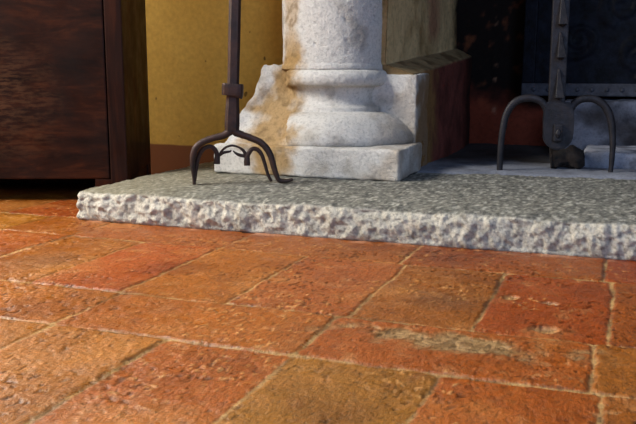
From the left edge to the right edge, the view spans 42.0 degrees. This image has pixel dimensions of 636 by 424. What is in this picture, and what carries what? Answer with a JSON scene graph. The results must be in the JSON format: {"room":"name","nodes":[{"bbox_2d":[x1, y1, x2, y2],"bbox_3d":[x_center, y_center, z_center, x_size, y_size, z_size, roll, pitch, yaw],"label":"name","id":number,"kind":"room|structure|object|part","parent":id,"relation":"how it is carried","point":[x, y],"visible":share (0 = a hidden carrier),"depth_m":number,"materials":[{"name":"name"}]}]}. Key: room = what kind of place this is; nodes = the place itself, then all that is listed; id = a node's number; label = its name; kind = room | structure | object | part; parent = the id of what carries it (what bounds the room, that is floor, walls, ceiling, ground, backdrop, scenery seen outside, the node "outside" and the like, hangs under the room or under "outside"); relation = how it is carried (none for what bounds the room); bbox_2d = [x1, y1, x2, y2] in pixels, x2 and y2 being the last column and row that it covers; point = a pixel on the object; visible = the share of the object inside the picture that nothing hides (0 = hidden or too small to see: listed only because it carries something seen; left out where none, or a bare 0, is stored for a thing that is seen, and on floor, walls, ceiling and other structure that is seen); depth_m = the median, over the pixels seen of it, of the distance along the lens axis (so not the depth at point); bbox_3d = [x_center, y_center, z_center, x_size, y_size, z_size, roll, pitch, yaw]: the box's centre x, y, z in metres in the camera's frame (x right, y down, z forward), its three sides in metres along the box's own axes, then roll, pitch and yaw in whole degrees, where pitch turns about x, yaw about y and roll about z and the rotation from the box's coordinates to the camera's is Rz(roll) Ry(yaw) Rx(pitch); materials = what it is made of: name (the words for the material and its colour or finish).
{"room":"traditional dwelling","nodes":[
{"label":"traditional dwelling","id":0,"kind":"room"},
{"bbox_2d":[145,0,282,174],"bbox_3d":[-0.987,-1.403,3.061,2.700,2.500,0.180,4,10,20],"label":"wall","id":1,"kind":"structure","parent":0,"point":[187,40],"depth_m":2.91,"materials":[{"name":"paint"}]},
{"bbox_2d":[0,184,635,423],"bbox_3d":[-0.653,0.238,0.907,5.000,0.012,4.350,4,10,20],"label":"floor","id":2,"kind":"structure","parent":0,"point":[101,322],"depth_m":1.26,"materials":[{"name":"tile"}]},
{"bbox_2d":[0,0,150,186],"bbox_3d":[-1.026,-0.580,2.549,0.970,1.050,0.456,0,10,-2],"label":"base cabinet","id":3,"kind":"object","parent":2,"relation":"on","point":[74,98],"visible":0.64,"depth_m":2.41,"materials":[{"name":"brown wood"}]},
{"bbox_3d":[-1.034,-0.131,2.839,0.816,0.066,0.024,0,10,-2],"label":"plinth rail","id":4,"kind":"part","parent":3,"relation":"part of","materials":[{"name":"brown wood"}]},
{"bbox_3d":[-0.636,-0.067,2.471,0.048,0.066,0.034,0,10,-2],"label":"plinth rail","id":5,"kind":"part","parent":3,"relation":"part of","materials":[{"name":"brown wood"}]},
{"bbox_3d":[-0.585,-0.607,2.596,0.026,0.952,0.377,0,10,-2],"label":"panel","id":6,"kind":"part","parent":3,"relation":"part of","materials":[{"name":"brown wood"}]},
{"bbox_3d":[-0.588,-0.100,2.659,0.026,0.066,0.324,0,10,-2],"label":"plinth rail","id":7,"kind":"part","parent":3,"relation":"part of","materials":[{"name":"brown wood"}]},
{"bbox_2d":[76,161,635,260],"bbox_3d":[0.485,-0.023,2.178,2.094,0.087,0.848,4,10,20],"label":"hearth slab","id":8,"kind":"object","parent":2,"relation":"on","point":[579,216],"visible":0.84,"depth_m":1.97,"materials":[{"name":"stone"}]},
{"bbox_2d":[190,0,292,184],"bbox_3d":[-0.205,-0.464,2.171,0.277,0.786,0.069,-1,10,-5],"label":"stand","id":9,"kind":"object","parent":8,"relation":"on","point":[234,91],"visible":1,"depth_m":2.20,"materials":[{"name":"metal"}]},
{"bbox_3d":[-0.278,-0.156,2.218,0.130,0.165,0.027,-1,10,-5],"label":"leg","id":10,"kind":"part","parent":9,"relation":"part of","materials":[{"name":"metal"}]},
{"bbox_3d":[-0.156,-0.159,2.229,0.177,0.164,0.025,-1,10,-5],"label":"leg","id":11,"kind":"part","parent":9,"relation":"part of","materials":[{"name":"metal"}]},
{"bbox_2d":[214,0,429,181],"bbox_3d":[0.053,-0.727,2.534,0.578,1.194,0.561,4,10,20],"label":"stone column","id":12,"kind":"structure","parent":8,"relation":"on","point":[331,110],"depth_m":2.44,"materials":[{"name":"stone"}]},
{"bbox_2d":[381,0,471,166],"bbox_3d":[0.329,-0.789,2.834,0.276,1.308,0.818,4,10,20],"label":"wall","id":13,"kind":"structure","parent":0,"point":[419,36],"depth_m":2.82,"materials":[{"name":"paint"}]},
{"bbox_2d":[417,143,635,179],"bbox_3d":[1.040,-0.148,2.631,1.344,0.036,0.917,4,10,20],"label":"floor","id":14,"kind":"structure","parent":0,"point":[474,158],"depth_m":2.61,"materials":[{"name":"stone"}]},
{"bbox_2d":[496,0,615,172],"bbox_3d":[0.704,-0.499,2.402,0.339,0.779,0.106,1,10,8],"label":"andiron","id":15,"kind":"object","parent":14,"relation":"on","point":[558,114],"visible":0.98,"depth_m":2.41,"materials":[{"name":"metal"}]},
{"bbox_3d":[0.609,-0.231,2.455,0.150,0.233,0.021,1,10,8],"label":"leg","id":16,"kind":"part","parent":15,"relation":"part of","materials":[{"name":"metal"}]},
{"bbox_3d":[0.705,-0.252,2.432,0.088,0.139,0.022,1,10,8],"label":"shield plate","id":17,"kind":"part","parent":15,"relation":"part of","materials":[{"name":"metal"}]},
{"bbox_3d":[0.698,-0.587,2.381,0.047,0.598,0.018,1,10,8],"label":"post","id":18,"kind":"part","parent":15,"relation":"part of","materials":[{"name":"metal"}]},
{"bbox_3d":[0.798,-0.226,2.427,0.146,0.233,0.021,1,10,8],"label":"leg","id":19,"kind":"part","parent":15,"relation":"part of","materials":[{"name":"metal"}]},
{"bbox_2d":[549,145,584,168],"bbox_3d":[0.763,-0.166,2.543,0.106,0.082,0.071,2,10,14],"label":"log","id":20,"kind":"object","parent":14,"relation":"on","point":[572,156],"visible":0.93,"depth_m":2.52,"materials":[{"name":"brown wood"}]},
{"bbox_2d":[564,98,635,149],"bbox_3d":[1.273,-0.271,2.788,0.872,0.212,0.225,4,10,20],"label":"stone block","id":21,"kind":"object","parent":14,"relation":"on","point":[590,123],"visible":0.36,"depth_m":2.79,"materials":[{"name":"grey stone"}]},
{"bbox_2d":[521,0,635,96],"bbox_3d":[1.269,-0.716,2.809,1.103,0.651,0.082,4,10,20],"label":"fireback","id":22,"kind":"object","parent":21,"relation":"on","point":[601,54],"visible":0.84,"depth_m":2.94,"materials":[{"name":"metal"}]},
{"bbox_3d":[0.771,-0.754,2.984,0.045,0.575,0.020,4,7,20],"label":"rail","id":23,"kind":"part","parent":22,"relation":"part of","materials":[{"name":"metal"}]},
{"bbox_3d":[1.259,-0.415,2.838,1.100,0.045,0.024,4,7,20],"label":"rail","id":24,"kind":"part","parent":22,"relation":"part of","materials":[{"name":"grey metal"}]},
{"bbox_2d":[584,144,635,168],"bbox_3d":[1.208,-0.159,2.562,0.741,0.065,0.279,4,10,20],"label":"stone block","id":25,"kind":"object","parent":14,"relation":"on","point":[596,156],"visible":0.83,"depth_m":2.55,"materials":[{"name":"grey stone"}]},
{"bbox_2d":[457,0,635,145],"bbox_3d":[1.240,-0.878,2.897,1.750,1.400,0.011,4,10,20],"label":"wall","id":26,"kind":"structure","parent":0,"point":[491,32],"depth_m":3.16,"materials":[{"name":"brick"}]}
]}

